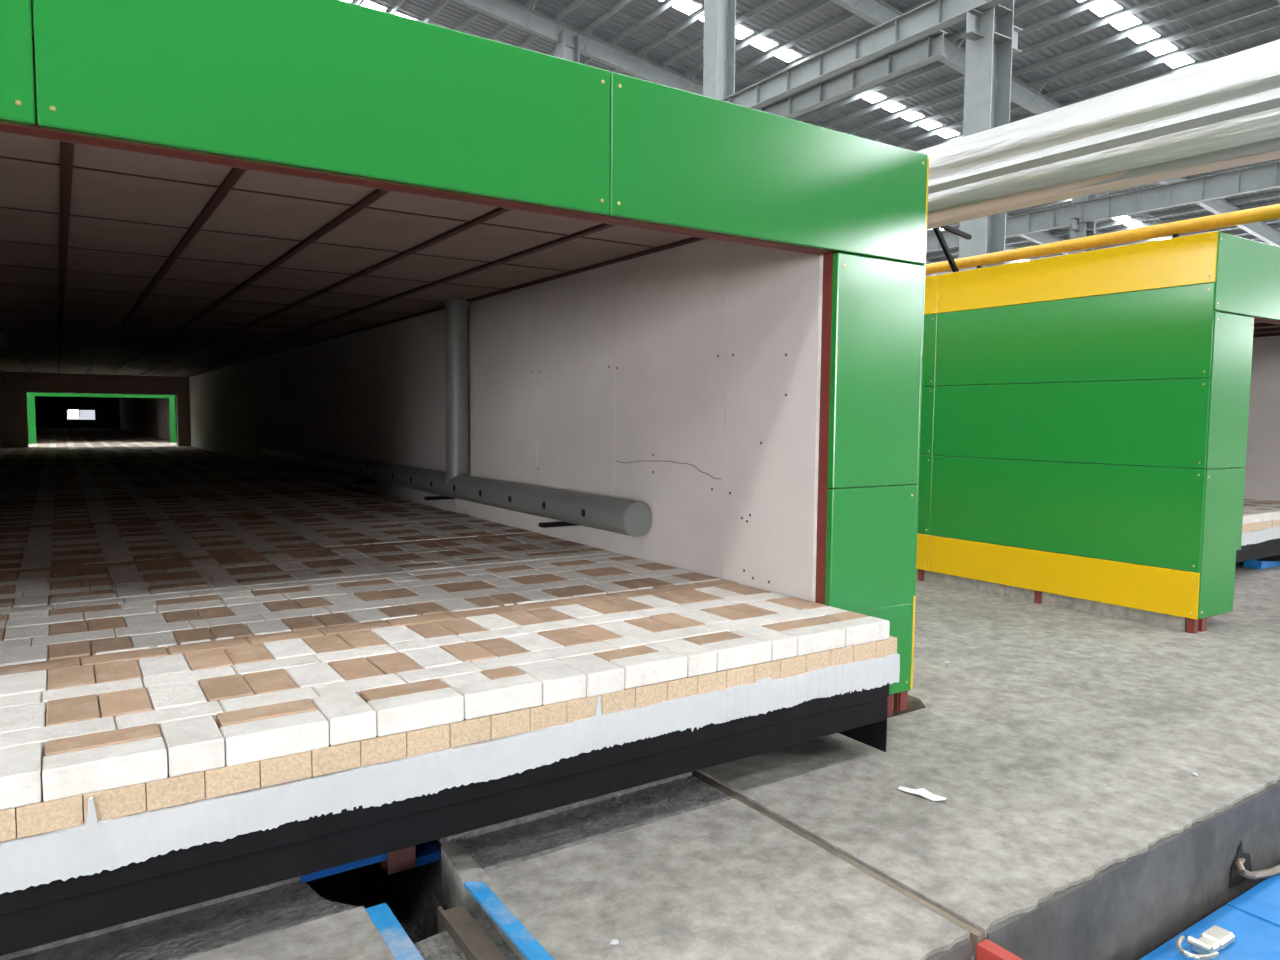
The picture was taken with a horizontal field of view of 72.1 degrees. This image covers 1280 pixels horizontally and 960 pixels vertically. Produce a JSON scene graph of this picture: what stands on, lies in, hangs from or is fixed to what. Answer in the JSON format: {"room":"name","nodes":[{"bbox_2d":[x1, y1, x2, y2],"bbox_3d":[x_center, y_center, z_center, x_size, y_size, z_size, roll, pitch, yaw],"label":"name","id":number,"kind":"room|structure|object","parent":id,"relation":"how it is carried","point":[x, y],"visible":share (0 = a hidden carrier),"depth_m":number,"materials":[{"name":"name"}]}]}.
{"room":"factory floor","nodes":[
{"label":"factory floor","id":0,"kind":"room"},
{"bbox_2d":[67,410,94,419],"bbox_3d":[-37.033,-14.857,78.068,120.000,21.907,0.300,-2,5,-33],"label":"wall","id":1,"kind":"structure","parent":0,"point":[84,414],"depth_m":72.73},
{"bbox_2d":[67,410,79,415],"bbox_3d":[-46.558,-5.509,72.255,0.900,0.530,0.140,-2,5,-33],"label":"window","id":2,"kind":"structure","parent":1,"relation":"in","point":[69,412],"depth_m":72.24,"materials":[{"name":"white"}]},
{"bbox_2d":[0,555,1279,959],"bbox_3d":[-5.623,-0.641,31.271,120.000,0.750,114.000,-2,5,-33],"label":"floor","id":3,"kind":"structure","parent":0,"point":[1063,747],"depth_m":2.74,"materials":[{"name":"concrete"}]},
{"bbox_2d":[36,428,119,428],"bbox_3d":[-26.504,-2.159,41.442,3.642,0.520,1.909,-2,5,-33],"label":"car","id":4,"kind":"object","parent":3,"relation":"on","point":[36,428],"visible":0.11,"depth_m":41.84,"materials":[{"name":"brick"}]},
{"bbox_2d":[36,429,123,429],"bbox_3d":[-25.445,-2.037,39.843,3.642,0.520,1.909,-2,5,-33],"label":"car","id":5,"kind":"object","parent":3,"relation":"on","point":[36,429],"visible":0.25,"depth_m":39.35,"materials":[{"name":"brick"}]},
{"bbox_2d":[36,430,127,430],"bbox_3d":[-23.326,-1.793,36.645,3.642,0.520,1.909,-2,5,-33],"label":"car","id":6,"kind":"object","parent":3,"relation":"on","point":[36,430],"visible":0.08,"depth_m":37.15,"materials":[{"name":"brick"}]},
{"bbox_2d":[36,432,135,432],"bbox_3d":[-21.207,-1.548,33.448,3.642,0.520,1.909,-2,5,-33],"label":"car","id":7,"kind":"object","parent":3,"relation":"on","point":[36,432],"visible":0.15,"depth_m":33.40,"materials":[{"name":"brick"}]},
{"bbox_2d":[36,433,139,433],"bbox_3d":[-20.148,-1.426,31.849,3.642,0.520,1.909,-2,5,-33],"label":"car","id":8,"kind":"object","parent":3,"relation":"on","point":[36,433],"visible":0.12,"depth_m":31.80,"materials":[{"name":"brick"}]},
{"bbox_2d":[36,434,143,434],"bbox_3d":[-19.088,-1.304,30.250,3.642,0.520,1.909,-2,5,-33],"label":"car","id":9,"kind":"object","parent":3,"relation":"on","point":[36,434],"visible":0.09,"depth_m":30.34,"materials":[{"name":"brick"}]},
{"bbox_2d":[0,445,195,449],"bbox_3d":[-11.672,-0.448,19.057,3.642,0.520,1.909,-2,5,-33],"label":"car","id":10,"kind":"object","parent":3,"relation":"on","point":[150,446],"visible":0.18,"depth_m":19.01,"materials":[{"name":"brick"}]},
{"bbox_2d":[36,438,159,439],"bbox_3d":[-15.909,-0.937,25.453,3.642,0.520,1.909,-2,5,-33],"label":"car","id":11,"kind":"object","parent":3,"relation":"on","point":[36,438],"visible":0.16,"depth_m":25.41,"materials":[{"name":"brick"}]},
{"bbox_2d":[27,392,175,443],"bbox_3d":[-20.173,-2.273,31.839,4.616,2.512,24.805,-2,5,-33],"label":"tunnel kiln","id":12,"kind":"object","parent":3,"relation":"on","point":[150,415],"visible":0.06,"depth_m":37.38,"materials":[{"name":"green paint"}]},
{"bbox_2d":[36,439,167,441],"bbox_3d":[-14.850,-0.815,23.854,3.642,0.520,1.909,-2,5,-33],"label":"car","id":13,"kind":"object","parent":3,"relation":"on","point":[88,439],"visible":0.19,"depth_m":23.97,"materials":[{"name":"brick"}]},
{"bbox_2d":[29,443,175,446],"bbox_3d":[-12.731,-0.570,20.656,3.642,0.520,1.909,-2,5,-33],"label":"car","id":14,"kind":"object","parent":3,"relation":"on","point":[92,444],"visible":0.14,"depth_m":20.64,"materials":[{"name":"brick"}]},
{"bbox_2d":[36,441,169,443],"bbox_3d":[-13.791,-0.692,22.255,3.642,0.520,1.909,-2,5,-33],"label":"car","id":15,"kind":"object","parent":3,"relation":"on","point":[68,442],"visible":0.14,"depth_m":22.34,"materials":[{"name":"brick"}]},
{"bbox_2d":[0,448,207,453],"bbox_3d":[-10.612,-0.326,17.458,3.642,0.520,1.909,-2,5,-33],"label":"car","id":16,"kind":"object","parent":3,"relation":"on","point":[137,449],"visible":0.23,"depth_m":17.33,"materials":[{"name":"brick"}]},
{"bbox_2d":[0,451,223,457],"bbox_3d":[-9.553,-0.203,15.859,3.642,0.520,1.909,-2,5,-33],"label":"car","id":17,"kind":"object","parent":3,"relation":"on","point":[176,453],"visible":0.27,"depth_m":15.81,"materials":[{"name":"brick"}]},
{"bbox_2d":[0,497,475,547],"bbox_3d":[-3.196,0.528,6.265,3.642,0.524,1.909,-2,5,-33],"label":"car","id":18,"kind":"object","parent":3,"relation":"on","point":[130,523],"visible":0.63,"depth_m":6.22,"materials":[{"name":"white brick"},{"name":"brown brick"}]},
{"bbox_2d":[0,518,614,608],"bbox_3d":[-2.136,0.650,4.667,3.642,0.524,1.909,-2,5,-33],"label":"car","id":19,"kind":"object","parent":3,"relation":"on","point":[66,572],"visible":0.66,"depth_m":4.58,"materials":[{"name":"white brick"},{"name":"brown brick"}]},
{"bbox_2d":[300,841,440,882],"bbox_3d":[-0.786,1.058,2.535,0.390,0.125,0.160,-2,5,-33],"label":"carriage","id":20,"kind":"object","parent":3,"relation":"on","point":[400,860],"visible":0.28,"depth_m":2.51,"materials":[{"name":"blue paint"}]},
{"bbox_2d":[365,903,423,959],"bbox_3d":[-0.433,1.173,1.890,0.053,0.102,0.898,-2,5,-33],"label":"edge angle","id":21,"kind":"object","parent":3,"relation":"on","point":[388,926],"visible":0.9,"depth_m":2.14,"materials":[{"name":"blue paint"}]},
{"bbox_2d":[0,553,899,955],"bbox_3d":[-1.077,0.772,3.067,3.642,0.524,1.909,-2,5,-33],"label":"car","id":22,"kind":"object","parent":3,"relation":"on","point":[163,753],"visible":1,"depth_m":2.49,"materials":[{"name":"white brick"},{"name":"brown brick"},{"name":"black paint"}]},
{"bbox_2d":[0,0,928,717],"bbox_3d":[-6.410,-0.686,11.068,4.616,2.512,20.640,-2,5,-33],"label":"tunnel kiln","id":23,"kind":"object","parent":3,"relation":"on","point":[706,313],"visible":0.91,"depth_m":3.69,"materials":[{"name":"green paint"}]},
{"bbox_2d":[261,299,651,536],"bbox_3d":[-2.633,-0.718,8.344,0.255,1.470,9.434,-2,5,-33],"label":"pipe","id":24,"kind":"object","parent":23,"relation":"attached to","point":[621,516],"visible":0.99,"depth_m":6.35,"materials":[{"name":"grey metal"}]},
{"bbox_2d":[437,905,506,959],"bbox_3d":[-0.267,1.187,1.982,0.070,0.065,0.868,-2,5,-33],"label":"rail","id":25,"kind":"object","parent":3,"relation":"on","point":[458,922],"visible":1,"depth_m":2.23,"materials":[{"name":"metal"}]},
{"bbox_2d":[464,882,553,959],"bbox_3d":[-0.215,1.119,2.024,0.046,0.010,0.888,-2,5,-33],"label":"edge angle","id":26,"kind":"object","parent":3,"relation":"on","point":[502,916],"visible":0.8,"depth_m":2.19,"materials":[{"name":"blue paint"}]},
{"bbox_2d":[555,30,578,62],"bbox_3d":[-3.388,-11.341,42.031,2.150,19.160,1.200,-2,5,-33],"label":"steel column","id":27,"kind":"structure","parent":3,"relation":"on","point":[562,51],"depth_m":41.29,"materials":[{"name":"grey metal"}]},
{"bbox_2d":[610,939,618,945],"bbox_3d":[-0.064,1.108,2.106,0.024,0.012,0.019,-2,5,-33],"label":"crumb","id":28,"kind":"object","parent":3,"relation":"on","point":[613,942],"visible":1,"depth_m":2.10,"materials":[{"name":"white"}]},
{"bbox_2d":[703,0,735,99],"bbox_3d":[2.952,-10.610,32.464,2.150,19.160,1.200,-2,5,-33],"label":"steel column","id":29,"kind":"structure","parent":3,"relation":"on","point":[719,15],"depth_m":32.00,"materials":[{"name":"grey metal"}]},
{"bbox_2d":[722,0,1008,109],"bbox_3d":[5.579,-12.654,26.957,0.380,0.680,56.000,-2,5,-33],"label":"beam","id":30,"kind":"structure","parent":29,"relation":"attached to","point":[933,16],"depth_m":25.59,"materials":[{"name":"grey metal"}]},
{"bbox_2d":[692,771,983,954],"bbox_3d":[-2.435,0.766,7.115,0.040,0.046,11.885,-2,5,-33],"label":"rail","id":31,"kind":"object","parent":3,"relation":"on","point":[976,936],"visible":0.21,"depth_m":2.50,"materials":[{"name":"metal"}]},
{"bbox_2d":[898,786,946,800],"bbox_3d":[0.952,1.052,2.961,0.162,0.012,0.060,4,5,40],"label":"paper scrap","id":32,"kind":"object","parent":3,"relation":"on","point":[923,792],"visible":1,"depth_m":2.95,"materials":[{"name":"white paper"}]},
{"bbox_2d":[959,0,1022,270],"bbox_3d":[9.181,-9.891,23.064,2.150,19.160,1.200,-2,5,-33],"label":"steel column","id":33,"kind":"structure","parent":3,"relation":"on","point":[991,36],"depth_m":22.89,"materials":[{"name":"grey metal"}]},
{"bbox_2d":[976,939,1022,959],"bbox_3d":[0.997,1.224,1.940,0.040,0.138,0.562,-2,5,-33],"label":"stub","id":34,"kind":"object","parent":3,"relation":"attached to","point":[986,949],"visible":1,"depth_m":2.14,"materials":[{"name":"red paint"}]},
{"bbox_2d":[1069,194,1097,253],"bbox_3d":[22.962,-9.904,45.777,2.150,16.228,1.200,-2,5,-33],"label":"steel column","id":35,"kind":"structure","parent":3,"relation":"on","point":[1080,230],"depth_m":45.25,"materials":[{"name":"grey metal"}]},
{"bbox_2d":[926,161,1279,252],"bbox_3d":[22.503,-13.715,45.302,0.380,1.050,68.000,-2,5,-33],"label":"beam","id":36,"kind":"structure","parent":35,"relation":"attached to","point":[1266,176],"depth_m":42.38,"materials":[{"name":"grey metal"}]},
{"bbox_2d":[916,231,1279,633],"bbox_3d":[-5.696,-1.517,22.928,4.616,2.512,39.690,-2,5,-33],"label":"tunnel kiln","id":37,"kind":"object","parent":3,"relation":"on","point":[1121,403],"visible":0.57,"depth_m":5.73,"materials":[{"name":"green paint"}]},
{"bbox_2d":[917,40,1279,271],"bbox_3d":[-1.366,-2.196,11.134,1.574,0.593,32.000,-2,5,-33],"label":"duct","id":38,"kind":"object","parent":37,"relation":"attached to","point":[1224,112],"visible":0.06,"depth_m":4.31,"materials":[{"name":"metal"}]},
{"bbox_2d":[925,204,1279,274],"bbox_3d":[-4.406,-2.476,17.512,0.086,0.185,42.000,-2,5,-33],"label":"gas pipe","id":39,"kind":"object","parent":37,"relation":"on","point":[1271,212],"visible":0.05,"depth_m":5.92,"materials":[{"name":"yellow metal"}]},
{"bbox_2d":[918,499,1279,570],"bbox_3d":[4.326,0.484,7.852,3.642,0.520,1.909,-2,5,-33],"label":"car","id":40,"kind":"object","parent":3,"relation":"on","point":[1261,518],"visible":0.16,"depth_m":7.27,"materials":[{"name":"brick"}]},
{"bbox_2d":[1139,874,1279,959],"bbox_3d":[3.082,1.528,2.439,3.350,0.379,1.955,-2,5,-33],"label":"car","id":41,"kind":"object","parent":3,"relation":"on","point":[1247,927],"visible":1,"depth_m":2.62,"materials":[{"name":"blue paint"}]},
{"bbox_2d":[1235,858,1279,878],"bbox_3d":[2.098,1.293,2.983,0.294,0.066,0.102,-1,4,-25],"label":"tow hook","id":42,"kind":"object","parent":41,"relation":"attached to","point":[1275,870],"visible":0.92,"depth_m":2.92,"materials":[{"name":"beige metal"}]},
{"bbox_2d":[1243,559,1279,568],"bbox_3d":[5.878,0.908,8.009,1.323,0.474,0.180,-2,5,-33],"label":"carriage","id":43,"kind":"object","parent":3,"relation":"on","point":[1257,564],"visible":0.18,"depth_m":7.67,"materials":[{"name":"blue paint"}]},
{"bbox_2d":[342,0,1279,276],"bbox_3d":[-5.473,-17.729,30.064,120.000,9.021,114.000,-2,5,-33],"label":"ceiling","id":44,"kind":"structure","parent":0,"point":[1074,51],"depth_m":40.84,"materials":[{"name":"metal"}]},
{"bbox_2d":[757,30,947,118],"bbox_3d":[0.079,-13.493,38.153,0.380,0.680,31.200,-2,5,-33],"label":"beam","id":45,"kind":"structure","parent":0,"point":[926,50],"depth_m":27.64,"materials":[{"name":"grey metal"}]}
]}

